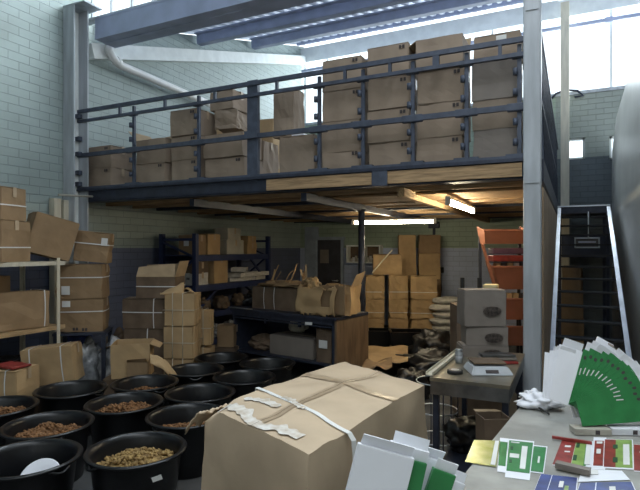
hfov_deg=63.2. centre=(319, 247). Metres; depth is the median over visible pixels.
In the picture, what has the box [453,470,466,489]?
carton
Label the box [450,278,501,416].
trolley
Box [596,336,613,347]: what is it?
carton
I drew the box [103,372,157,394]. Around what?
carton
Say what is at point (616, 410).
carton
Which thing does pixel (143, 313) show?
carton
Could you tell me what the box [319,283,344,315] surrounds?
cardboard
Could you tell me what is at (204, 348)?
bundle
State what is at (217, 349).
carton
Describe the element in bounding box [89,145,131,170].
carton
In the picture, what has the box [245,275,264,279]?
tray
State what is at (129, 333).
carton
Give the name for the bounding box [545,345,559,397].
carton
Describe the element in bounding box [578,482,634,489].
carton
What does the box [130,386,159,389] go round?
dried pieces
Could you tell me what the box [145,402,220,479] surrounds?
tub
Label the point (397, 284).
carton
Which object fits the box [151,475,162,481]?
paper tag
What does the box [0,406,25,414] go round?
dried pieces
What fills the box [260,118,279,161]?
carton
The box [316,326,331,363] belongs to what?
carton
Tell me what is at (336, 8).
beam
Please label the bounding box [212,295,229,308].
bag
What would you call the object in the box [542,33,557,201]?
guard
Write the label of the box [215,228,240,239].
carton
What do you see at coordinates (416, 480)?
carton
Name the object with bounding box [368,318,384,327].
carton
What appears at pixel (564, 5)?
post
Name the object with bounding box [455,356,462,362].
glass jar
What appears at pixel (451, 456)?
shelf
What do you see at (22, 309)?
carton
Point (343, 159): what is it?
carton
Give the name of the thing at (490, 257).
pack
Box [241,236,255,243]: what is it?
carton
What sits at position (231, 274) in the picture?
tray
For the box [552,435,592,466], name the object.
carton
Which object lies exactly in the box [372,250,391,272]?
stick
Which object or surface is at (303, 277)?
strip
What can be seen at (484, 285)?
paper stack
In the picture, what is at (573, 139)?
window
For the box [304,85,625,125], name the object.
trim
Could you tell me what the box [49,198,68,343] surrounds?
upright
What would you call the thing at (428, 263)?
carton
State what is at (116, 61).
drain pipe
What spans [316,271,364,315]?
carton
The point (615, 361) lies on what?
carton
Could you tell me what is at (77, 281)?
carton
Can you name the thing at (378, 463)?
folder
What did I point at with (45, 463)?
round plate
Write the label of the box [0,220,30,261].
carton
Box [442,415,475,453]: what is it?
bag
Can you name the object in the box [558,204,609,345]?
stair landing
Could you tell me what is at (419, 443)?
carton
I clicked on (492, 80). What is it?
carton
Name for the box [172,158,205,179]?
carton
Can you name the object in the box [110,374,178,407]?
tub
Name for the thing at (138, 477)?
tub
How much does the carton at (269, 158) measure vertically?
0.624 m
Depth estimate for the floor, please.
5.34 m
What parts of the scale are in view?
weighing plate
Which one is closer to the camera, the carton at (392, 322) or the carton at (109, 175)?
the carton at (109, 175)
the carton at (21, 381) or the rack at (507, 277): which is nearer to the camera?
the carton at (21, 381)
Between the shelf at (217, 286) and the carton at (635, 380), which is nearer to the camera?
the carton at (635, 380)
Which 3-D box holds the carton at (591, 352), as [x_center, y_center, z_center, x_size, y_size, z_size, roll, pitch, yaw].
[1.384,0.659,2.652,0.290,0.354,0.091,0,0,-30]
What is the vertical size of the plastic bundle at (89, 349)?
0.694 m
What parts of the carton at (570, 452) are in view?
metal strip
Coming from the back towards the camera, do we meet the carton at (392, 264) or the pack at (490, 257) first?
the carton at (392, 264)
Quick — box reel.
[447,368,462,374]
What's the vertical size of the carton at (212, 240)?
0.341 m
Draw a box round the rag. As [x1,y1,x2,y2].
[248,333,270,349]
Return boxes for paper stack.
[483,284,498,287]
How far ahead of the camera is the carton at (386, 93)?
5.23 m
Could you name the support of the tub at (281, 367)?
on the floor
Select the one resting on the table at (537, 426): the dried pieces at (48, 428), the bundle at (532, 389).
the bundle at (532, 389)
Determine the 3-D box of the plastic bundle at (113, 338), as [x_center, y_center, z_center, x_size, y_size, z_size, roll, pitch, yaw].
[-2.477,1.396,6.301,0.419,0.707,0.401,0,0,-27]
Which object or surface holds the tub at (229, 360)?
on the floor
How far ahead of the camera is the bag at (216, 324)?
8.39 m
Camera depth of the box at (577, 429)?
2.49 m
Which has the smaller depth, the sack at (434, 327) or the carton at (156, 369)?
the carton at (156, 369)
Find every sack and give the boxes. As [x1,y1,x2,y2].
[428,304,449,311]
[429,317,449,325]
[432,296,456,304]
[432,311,449,318]
[432,325,449,331]
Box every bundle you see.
[78,335,100,379]
[97,335,119,380]
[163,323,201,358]
[164,291,200,325]
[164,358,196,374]
[200,308,215,344]
[201,345,214,353]
[514,391,564,410]
[518,388,542,397]
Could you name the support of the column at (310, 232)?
attached to the wall at (592, 116)
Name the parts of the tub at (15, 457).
handle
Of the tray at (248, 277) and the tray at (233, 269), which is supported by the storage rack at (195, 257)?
the tray at (248, 277)
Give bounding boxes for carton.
[0,186,26,220]
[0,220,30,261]
[0,276,10,291]
[0,288,49,331]
[0,363,39,396]
[20,341,83,385]
[27,211,79,260]
[56,264,109,298]
[60,296,109,332]
[73,230,113,262]
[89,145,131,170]
[89,167,131,185]
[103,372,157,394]
[110,338,162,378]
[122,296,164,328]
[124,328,163,356]
[126,353,153,376]
[128,131,171,164]
[136,162,171,182]
[136,260,188,297]
[154,357,165,373]
[170,108,216,136]
[171,135,205,160]
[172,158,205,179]
[178,234,205,254]
[185,272,207,284]
[185,362,426,489]
[186,261,207,273]
[191,234,219,254]
[199,260,227,283]
[203,132,261,159]
[205,156,262,177]
[210,89,246,113]
[214,108,246,132]
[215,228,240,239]
[215,344,238,351]
[217,323,237,346]
[220,240,243,253]
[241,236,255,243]
[244,243,256,253]
[252,286,299,311]
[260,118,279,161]
[261,140,278,173]
[270,331,315,359]
[272,87,304,139]
[279,134,316,172]
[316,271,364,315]
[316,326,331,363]
[322,55,367,92]
[322,119,368,152]
[322,150,368,168]
[323,87,368,122]
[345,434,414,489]
[365,275,384,298]
[365,299,384,317]
[367,42,417,82]
[367,107,416,144]
[368,75,417,112]
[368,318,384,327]
[369,140,415,165]
[372,254,401,274]
[388,275,407,298]
[388,299,407,317]
[388,316,407,327]
[390,430,429,463]
[397,235,415,278]
[407,449,428,489]
[409,33,470,76]
[409,275,436,299]
[409,298,436,318]
[409,317,433,329]
[416,100,470,141]
[416,135,469,161]
[417,67,470,107]
[418,235,440,252]
[418,253,440,278]
[422,447,445,489]
[424,458,457,489]
[437,279,440,296]
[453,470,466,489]
[456,341,508,356]
[457,288,505,325]
[461,325,507,345]
[472,59,522,102]
[472,97,522,131]
[473,30,522,63]
[473,127,522,157]
[473,409,509,439]
[497,438,546,479]
[535,474,577,489]
[542,346,556,397]
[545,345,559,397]
[547,345,575,398]
[549,338,583,406]
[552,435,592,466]
[561,289,583,319]
[561,318,583,348]
[562,265,582,290]
[569,341,606,405]
[569,342,599,406]
[569,344,615,404]
[570,345,621,406]
[571,348,628,404]
[571,354,635,405]
[572,357,637,406]
[573,361,639,407]
[573,367,639,405]
[574,376,639,406]
[575,383,639,408]
[575,389,639,404]
[576,396,639,425]
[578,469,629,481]
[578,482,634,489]
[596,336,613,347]
[634,444,639,471]
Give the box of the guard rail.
[75,36,522,191]
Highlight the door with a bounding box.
[313,237,344,284]
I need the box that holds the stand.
[52,326,112,380]
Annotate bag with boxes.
[201,296,210,308]
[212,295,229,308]
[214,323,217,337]
[230,292,243,305]
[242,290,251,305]
[395,347,448,380]
[397,367,429,399]
[408,328,449,353]
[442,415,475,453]
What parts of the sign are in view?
frame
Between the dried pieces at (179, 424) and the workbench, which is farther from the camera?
the workbench
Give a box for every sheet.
[362,357,391,369]
[368,345,407,362]
[465,440,499,466]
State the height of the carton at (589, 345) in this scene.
0.341 m
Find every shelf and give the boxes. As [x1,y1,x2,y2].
[164,254,267,260]
[185,279,267,291]
[211,301,242,316]
[237,346,331,366]
[443,446,472,472]
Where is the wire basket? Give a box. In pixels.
[416,375,457,450]
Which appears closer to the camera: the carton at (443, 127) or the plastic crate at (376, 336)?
the carton at (443, 127)
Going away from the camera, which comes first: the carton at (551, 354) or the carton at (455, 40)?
the carton at (551, 354)
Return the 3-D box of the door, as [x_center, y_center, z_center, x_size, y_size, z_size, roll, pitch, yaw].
[0.208,0.743,12.343,0.807,2.015,0.112,0,0,26]
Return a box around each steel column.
[63,0,101,263]
[523,0,541,391]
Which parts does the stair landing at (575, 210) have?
leg, plate, leg, leg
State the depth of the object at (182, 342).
6.33 m
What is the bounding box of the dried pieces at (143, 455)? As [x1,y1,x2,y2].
[96,446,173,466]
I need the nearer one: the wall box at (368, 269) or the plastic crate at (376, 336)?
the plastic crate at (376, 336)
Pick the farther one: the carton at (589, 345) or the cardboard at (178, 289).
the cardboard at (178, 289)
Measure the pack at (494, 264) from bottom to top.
0.166 m
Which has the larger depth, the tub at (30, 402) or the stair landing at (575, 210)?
the stair landing at (575, 210)
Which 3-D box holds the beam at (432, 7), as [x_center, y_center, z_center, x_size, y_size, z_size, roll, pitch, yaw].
[3.162,-4.215,8.514,10.150,0.190,0.200,0,0,26]
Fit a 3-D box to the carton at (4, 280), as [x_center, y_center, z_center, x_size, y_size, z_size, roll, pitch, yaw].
[-3.571,0.581,5.626,0.227,0.568,0.352,0,0,20]
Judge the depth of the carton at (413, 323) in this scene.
10.11 m
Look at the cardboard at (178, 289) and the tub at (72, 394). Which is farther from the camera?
the cardboard at (178, 289)
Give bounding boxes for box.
[352,266,384,278]
[569,424,611,435]
[606,424,639,435]
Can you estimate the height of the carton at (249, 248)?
0.201 m
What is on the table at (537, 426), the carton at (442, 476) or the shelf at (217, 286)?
the carton at (442, 476)
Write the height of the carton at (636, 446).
0.004 m
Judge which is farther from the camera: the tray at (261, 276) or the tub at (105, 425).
the tray at (261, 276)
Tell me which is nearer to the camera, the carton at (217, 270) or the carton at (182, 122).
the carton at (182, 122)
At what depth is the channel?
3.94 m
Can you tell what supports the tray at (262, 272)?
on the tray at (261, 276)
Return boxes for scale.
[463,357,512,375]
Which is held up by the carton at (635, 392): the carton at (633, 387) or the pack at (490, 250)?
the carton at (633, 387)
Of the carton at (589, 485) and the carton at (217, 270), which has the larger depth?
the carton at (217, 270)
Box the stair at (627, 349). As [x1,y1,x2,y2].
[550,206,631,357]
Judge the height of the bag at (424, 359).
0.407 m
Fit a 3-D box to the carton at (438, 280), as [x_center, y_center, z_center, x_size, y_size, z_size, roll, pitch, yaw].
[2.306,0.835,11.000,0.487,0.369,0.315,0,0,5]
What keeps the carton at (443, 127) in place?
on the carton at (448, 147)
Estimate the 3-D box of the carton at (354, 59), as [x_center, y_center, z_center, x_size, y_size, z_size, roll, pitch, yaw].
[0.309,-1.834,5.641,0.470,0.340,0.427,0,0,26]
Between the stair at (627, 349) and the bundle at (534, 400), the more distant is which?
the stair at (627, 349)
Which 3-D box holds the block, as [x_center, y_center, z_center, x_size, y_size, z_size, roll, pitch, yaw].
[1.011,0.880,2.081,0.125,0.022,0.035,0,0,37]
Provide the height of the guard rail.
1.150 m
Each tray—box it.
[0,361,31,369]
[227,277,246,281]
[228,272,244,276]
[231,267,247,271]
[236,271,259,275]
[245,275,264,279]
[247,271,268,274]
[247,276,254,279]
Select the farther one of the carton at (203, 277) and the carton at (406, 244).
the carton at (406, 244)
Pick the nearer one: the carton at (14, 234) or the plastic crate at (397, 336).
the carton at (14, 234)
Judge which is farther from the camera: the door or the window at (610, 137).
the door
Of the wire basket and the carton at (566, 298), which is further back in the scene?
the carton at (566, 298)
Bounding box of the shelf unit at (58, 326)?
[0,258,64,350]
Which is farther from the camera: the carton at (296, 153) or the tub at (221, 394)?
the carton at (296, 153)
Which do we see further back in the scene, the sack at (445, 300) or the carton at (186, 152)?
the sack at (445, 300)
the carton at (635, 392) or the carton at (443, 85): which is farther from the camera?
the carton at (443, 85)
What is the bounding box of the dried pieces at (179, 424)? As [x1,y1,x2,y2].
[163,421,204,426]
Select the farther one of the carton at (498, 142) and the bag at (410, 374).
the bag at (410, 374)
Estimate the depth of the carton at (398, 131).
5.25 m
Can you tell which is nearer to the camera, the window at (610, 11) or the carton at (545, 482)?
the carton at (545, 482)
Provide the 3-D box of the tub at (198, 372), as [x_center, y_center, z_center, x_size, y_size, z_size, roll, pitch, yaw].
[-1.377,1.540,5.727,0.652,0.420,0.666,0,0,-14]
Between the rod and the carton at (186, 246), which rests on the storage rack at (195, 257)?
the carton at (186, 246)
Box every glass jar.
[455,348,462,357]
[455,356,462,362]
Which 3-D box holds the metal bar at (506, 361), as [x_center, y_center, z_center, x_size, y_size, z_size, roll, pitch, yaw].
[1.385,0.887,4.070,0.300,0.021,0.100,0,0,3]
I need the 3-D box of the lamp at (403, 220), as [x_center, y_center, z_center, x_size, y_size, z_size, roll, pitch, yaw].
[1.190,-0.435,8.471,1.400,0.090,0.054,0,0,21]
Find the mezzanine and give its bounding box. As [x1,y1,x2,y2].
[76,157,558,391]
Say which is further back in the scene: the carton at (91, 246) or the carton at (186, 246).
the carton at (186, 246)
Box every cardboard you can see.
[150,354,176,374]
[160,282,183,294]
[295,284,336,316]
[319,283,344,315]
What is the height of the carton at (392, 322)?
0.374 m
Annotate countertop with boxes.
[230,306,367,320]
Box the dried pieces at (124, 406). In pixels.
[96,400,151,412]
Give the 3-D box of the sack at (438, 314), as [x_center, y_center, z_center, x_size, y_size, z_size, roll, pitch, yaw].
[2.503,1.265,10.001,0.688,0.151,0.460,0,0,3]
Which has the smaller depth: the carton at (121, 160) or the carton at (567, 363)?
the carton at (567, 363)
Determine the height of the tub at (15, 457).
0.420 m
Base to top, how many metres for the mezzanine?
2.530 m
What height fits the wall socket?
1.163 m
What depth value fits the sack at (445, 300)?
9.85 m
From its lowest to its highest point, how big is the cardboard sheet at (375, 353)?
0.082 m
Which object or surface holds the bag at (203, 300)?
on the storage rack at (195, 257)
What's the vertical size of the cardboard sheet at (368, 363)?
0.123 m
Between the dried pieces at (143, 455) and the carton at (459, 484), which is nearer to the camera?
the carton at (459, 484)
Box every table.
[430,352,524,472]
[464,404,639,489]
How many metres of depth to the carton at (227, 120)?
6.41 m
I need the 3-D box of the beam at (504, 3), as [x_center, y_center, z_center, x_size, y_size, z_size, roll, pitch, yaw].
[4.018,-4.910,10.277,10.150,0.100,0.050,0,0,26]
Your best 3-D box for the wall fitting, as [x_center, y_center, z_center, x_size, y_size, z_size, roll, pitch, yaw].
[2.471,-0.397,11.273,0.250,0.340,0.060,0,0,26]
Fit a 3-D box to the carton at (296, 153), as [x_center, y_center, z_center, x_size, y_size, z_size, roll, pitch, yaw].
[-0.173,-1.010,5.878,0.462,0.460,0.416,0,0,25]
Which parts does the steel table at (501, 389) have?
leg, leg, table rail, leg, leg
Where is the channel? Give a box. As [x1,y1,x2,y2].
[426,349,455,375]
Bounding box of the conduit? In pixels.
[551,89,583,98]
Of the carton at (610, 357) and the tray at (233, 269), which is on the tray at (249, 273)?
the tray at (233, 269)
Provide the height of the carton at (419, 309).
0.385 m
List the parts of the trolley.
post, post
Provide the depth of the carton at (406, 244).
10.85 m
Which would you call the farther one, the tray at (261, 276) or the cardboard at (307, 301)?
the tray at (261, 276)
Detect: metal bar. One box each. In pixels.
[477,355,516,359]
[479,352,515,357]
[503,360,517,363]
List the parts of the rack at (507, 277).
shelf plate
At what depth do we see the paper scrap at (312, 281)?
6.77 m
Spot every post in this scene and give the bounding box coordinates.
[352,209,370,311]
[561,1,568,288]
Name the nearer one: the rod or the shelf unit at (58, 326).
the shelf unit at (58, 326)
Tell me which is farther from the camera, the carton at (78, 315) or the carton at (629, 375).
the carton at (78, 315)
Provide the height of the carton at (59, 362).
0.440 m
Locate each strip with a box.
[301,270,304,283]
[305,265,306,280]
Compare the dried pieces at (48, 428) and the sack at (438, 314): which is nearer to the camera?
the dried pieces at (48, 428)
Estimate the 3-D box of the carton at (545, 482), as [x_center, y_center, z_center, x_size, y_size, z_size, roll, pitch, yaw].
[0.888,0.897,1.959,0.151,0.004,0.238,0,0,26]
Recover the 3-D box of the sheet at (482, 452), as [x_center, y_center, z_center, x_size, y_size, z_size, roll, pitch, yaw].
[0.726,0.894,2.294,0.123,0.004,0.309,0,0,24]
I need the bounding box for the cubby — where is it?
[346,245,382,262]
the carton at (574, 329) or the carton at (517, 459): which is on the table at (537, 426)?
the carton at (517, 459)
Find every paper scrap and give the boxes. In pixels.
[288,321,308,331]
[305,277,319,287]
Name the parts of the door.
vision panel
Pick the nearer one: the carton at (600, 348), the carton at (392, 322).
the carton at (600, 348)
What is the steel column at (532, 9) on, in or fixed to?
on the floor
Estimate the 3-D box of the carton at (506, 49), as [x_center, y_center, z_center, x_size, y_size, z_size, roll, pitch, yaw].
[1.712,-1.858,4.962,0.440,0.254,0.420,0,0,26]
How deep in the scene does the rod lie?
6.69 m
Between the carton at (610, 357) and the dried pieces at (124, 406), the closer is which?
the carton at (610, 357)
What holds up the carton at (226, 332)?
on the carton at (217, 349)
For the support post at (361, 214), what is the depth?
7.21 m
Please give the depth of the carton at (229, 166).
6.11 m
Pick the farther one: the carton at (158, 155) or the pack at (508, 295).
the carton at (158, 155)
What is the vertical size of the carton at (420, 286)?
0.464 m
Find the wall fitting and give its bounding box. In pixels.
[428,222,439,234]
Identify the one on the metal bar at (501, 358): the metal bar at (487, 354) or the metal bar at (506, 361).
the metal bar at (487, 354)
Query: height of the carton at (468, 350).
0.099 m
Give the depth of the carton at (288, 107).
5.83 m
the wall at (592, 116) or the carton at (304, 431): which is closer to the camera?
the carton at (304, 431)
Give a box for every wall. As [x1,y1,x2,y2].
[0,0,303,355]
[300,89,623,337]
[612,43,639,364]
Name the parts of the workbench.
panel, panel, leg, panel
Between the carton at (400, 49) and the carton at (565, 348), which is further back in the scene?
the carton at (400, 49)
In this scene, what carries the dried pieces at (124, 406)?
in the tub at (105, 425)
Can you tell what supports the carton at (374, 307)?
on the carton at (372, 322)
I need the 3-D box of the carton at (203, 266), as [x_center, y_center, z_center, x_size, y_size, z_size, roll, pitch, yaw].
[-1.996,0.305,8.207,0.367,0.192,0.325,0,0,26]
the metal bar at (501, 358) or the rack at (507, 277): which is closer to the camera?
the metal bar at (501, 358)
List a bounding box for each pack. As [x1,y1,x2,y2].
[488,248,522,253]
[488,255,522,260]
[492,261,500,272]
[506,292,511,297]
[512,292,518,297]
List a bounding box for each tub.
[0,395,39,445]
[0,410,94,481]
[0,438,82,489]
[32,380,107,435]
[82,391,163,444]
[83,431,186,489]
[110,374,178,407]
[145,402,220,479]
[164,362,224,386]
[164,383,235,405]
[195,351,248,370]
[212,369,275,400]
[239,357,294,385]
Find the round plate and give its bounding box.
[21,458,58,474]
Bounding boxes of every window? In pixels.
[89,0,158,25]
[301,0,639,122]
[569,138,584,159]
[609,136,613,159]
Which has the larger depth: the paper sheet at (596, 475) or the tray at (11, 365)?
the tray at (11, 365)
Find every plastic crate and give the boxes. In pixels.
[368,328,388,346]
[388,328,420,345]
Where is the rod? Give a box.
[58,194,92,197]
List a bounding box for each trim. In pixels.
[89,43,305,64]
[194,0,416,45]
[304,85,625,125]
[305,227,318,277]
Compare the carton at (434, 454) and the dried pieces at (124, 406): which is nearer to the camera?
the carton at (434, 454)
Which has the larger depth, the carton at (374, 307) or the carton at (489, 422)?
the carton at (374, 307)
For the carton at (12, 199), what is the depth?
5.40 m
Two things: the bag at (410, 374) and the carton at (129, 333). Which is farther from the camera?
the carton at (129, 333)
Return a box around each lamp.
[351,218,436,224]
[445,196,474,213]
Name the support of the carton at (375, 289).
on the carton at (374, 307)
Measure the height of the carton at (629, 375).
0.262 m
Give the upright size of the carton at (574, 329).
0.510 m
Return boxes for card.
[591,437,633,469]
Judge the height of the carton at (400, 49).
0.338 m
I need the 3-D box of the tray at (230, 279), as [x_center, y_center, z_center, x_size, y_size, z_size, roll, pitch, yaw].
[-1.510,0.540,9.093,0.266,0.070,0.366,0,0,43]
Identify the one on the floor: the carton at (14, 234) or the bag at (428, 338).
the bag at (428, 338)
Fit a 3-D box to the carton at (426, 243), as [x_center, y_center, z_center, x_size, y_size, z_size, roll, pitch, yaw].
[2.305,-0.087,11.001,0.469,0.385,0.321,0,0,6]
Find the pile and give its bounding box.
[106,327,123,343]
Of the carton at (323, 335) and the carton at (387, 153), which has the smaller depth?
the carton at (387, 153)
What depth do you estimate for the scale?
3.71 m
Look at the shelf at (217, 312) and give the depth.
8.58 m
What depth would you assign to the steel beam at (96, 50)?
8.83 m
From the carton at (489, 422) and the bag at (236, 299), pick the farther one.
the bag at (236, 299)
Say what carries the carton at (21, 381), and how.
on the carton
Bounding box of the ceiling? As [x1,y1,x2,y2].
[94,0,521,44]
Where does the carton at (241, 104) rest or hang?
on the carton at (227, 120)
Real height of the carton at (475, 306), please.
0.304 m
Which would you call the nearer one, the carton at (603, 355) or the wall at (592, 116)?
the carton at (603, 355)
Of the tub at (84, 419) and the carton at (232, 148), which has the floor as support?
the tub at (84, 419)
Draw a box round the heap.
[257,280,303,287]
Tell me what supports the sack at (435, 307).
on the sack at (438, 314)
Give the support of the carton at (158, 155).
on the carton at (162, 171)
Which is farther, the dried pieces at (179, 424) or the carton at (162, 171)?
the carton at (162, 171)
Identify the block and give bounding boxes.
[555,460,590,475]
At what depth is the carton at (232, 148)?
6.10 m
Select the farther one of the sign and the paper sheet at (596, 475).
the sign
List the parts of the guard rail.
rail post, rail post, rail post, rail, second rail, rail, rail, rail post, rail post, rail post, rail post, rail post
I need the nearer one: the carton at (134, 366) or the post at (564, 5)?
the carton at (134, 366)
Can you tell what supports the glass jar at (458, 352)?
on the steel table at (501, 389)
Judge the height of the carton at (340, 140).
0.333 m
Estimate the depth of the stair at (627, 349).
6.67 m
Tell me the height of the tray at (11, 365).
0.022 m
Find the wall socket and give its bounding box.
[440,267,443,291]
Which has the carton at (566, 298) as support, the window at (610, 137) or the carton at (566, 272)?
the carton at (566, 272)
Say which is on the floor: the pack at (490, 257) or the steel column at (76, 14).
the steel column at (76, 14)
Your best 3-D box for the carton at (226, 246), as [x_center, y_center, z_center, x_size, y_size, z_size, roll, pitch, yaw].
[-1.609,-0.021,9.004,0.387,0.252,0.514,0,0,26]
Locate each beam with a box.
[95,0,321,47]
[249,0,505,49]
[297,0,522,45]
[301,12,639,72]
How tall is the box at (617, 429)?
0.030 m
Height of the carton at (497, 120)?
0.283 m
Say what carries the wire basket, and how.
on the floor
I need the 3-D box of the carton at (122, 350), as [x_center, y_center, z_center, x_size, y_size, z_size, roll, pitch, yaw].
[-2.028,1.218,5.815,0.511,0.374,0.446,0,0,-10]
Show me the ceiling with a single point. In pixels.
(322, 1)
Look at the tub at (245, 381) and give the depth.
5.55 m
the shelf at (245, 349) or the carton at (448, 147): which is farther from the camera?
the shelf at (245, 349)
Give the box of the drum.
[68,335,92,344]
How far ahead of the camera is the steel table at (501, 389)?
3.61 m
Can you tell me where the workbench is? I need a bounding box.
[230,306,367,370]
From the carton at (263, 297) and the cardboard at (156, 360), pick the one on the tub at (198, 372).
the cardboard at (156, 360)
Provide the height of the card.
0.004 m
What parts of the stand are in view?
leg, leg, leg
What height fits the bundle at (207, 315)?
0.462 m
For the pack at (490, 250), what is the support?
on the pack at (490, 257)
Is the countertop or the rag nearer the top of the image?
the countertop
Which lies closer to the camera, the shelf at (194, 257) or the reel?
the reel
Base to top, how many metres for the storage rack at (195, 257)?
1.970 m
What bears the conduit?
attached to the wall at (592, 116)
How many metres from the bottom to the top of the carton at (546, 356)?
0.269 m
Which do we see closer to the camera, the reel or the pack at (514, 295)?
the reel
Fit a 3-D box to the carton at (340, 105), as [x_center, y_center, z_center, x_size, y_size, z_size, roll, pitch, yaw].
[0.310,-1.504,5.640,0.470,0.328,0.427,0,0,25]
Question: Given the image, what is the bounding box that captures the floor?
[73,325,614,489]
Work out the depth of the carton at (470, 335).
4.29 m
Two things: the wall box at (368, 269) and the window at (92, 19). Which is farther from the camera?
the wall box at (368, 269)
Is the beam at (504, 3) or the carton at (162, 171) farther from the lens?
the beam at (504, 3)
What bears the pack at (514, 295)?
in the rack at (507, 277)
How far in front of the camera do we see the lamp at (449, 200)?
5.87 m
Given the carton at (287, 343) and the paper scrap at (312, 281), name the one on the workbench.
the carton at (287, 343)
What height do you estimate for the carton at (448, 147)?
0.297 m
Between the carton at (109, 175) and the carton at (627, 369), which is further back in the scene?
the carton at (109, 175)
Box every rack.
[159,233,270,344]
[477,227,522,393]
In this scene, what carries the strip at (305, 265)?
on the heap
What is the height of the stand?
0.766 m
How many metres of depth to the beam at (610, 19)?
9.90 m
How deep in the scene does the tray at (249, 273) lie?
9.25 m
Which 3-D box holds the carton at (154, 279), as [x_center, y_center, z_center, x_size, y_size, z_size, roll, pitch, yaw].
[-2.037,0.400,6.738,0.583,0.471,0.396,0,0,5]
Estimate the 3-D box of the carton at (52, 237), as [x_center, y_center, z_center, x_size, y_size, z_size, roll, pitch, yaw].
[-3.123,-0.130,5.988,0.564,0.564,0.454,0,0,-40]
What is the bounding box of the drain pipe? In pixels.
[105,45,210,108]
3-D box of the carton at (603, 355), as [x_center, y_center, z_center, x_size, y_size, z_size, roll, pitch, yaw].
[1.412,0.675,2.634,0.334,0.342,0.074,0,0,-22]
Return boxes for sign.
[574,212,599,247]
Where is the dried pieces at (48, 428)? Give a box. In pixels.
[14,421,81,437]
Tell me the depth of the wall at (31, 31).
7.52 m
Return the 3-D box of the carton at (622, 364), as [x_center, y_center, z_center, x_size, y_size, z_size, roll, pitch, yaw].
[1.446,0.707,2.608,0.389,0.301,0.063,0,0,-13]
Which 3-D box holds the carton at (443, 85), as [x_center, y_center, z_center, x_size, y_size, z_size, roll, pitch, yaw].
[1.244,-1.571,5.199,0.472,0.321,0.424,0,0,25]
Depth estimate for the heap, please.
7.11 m
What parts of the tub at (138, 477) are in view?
handle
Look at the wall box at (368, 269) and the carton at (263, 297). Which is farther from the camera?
the wall box at (368, 269)
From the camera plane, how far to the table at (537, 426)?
2.46 m
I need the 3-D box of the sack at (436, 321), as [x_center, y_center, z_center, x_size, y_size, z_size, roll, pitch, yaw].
[2.449,1.395,10.007,0.701,0.149,0.460,0,0,3]

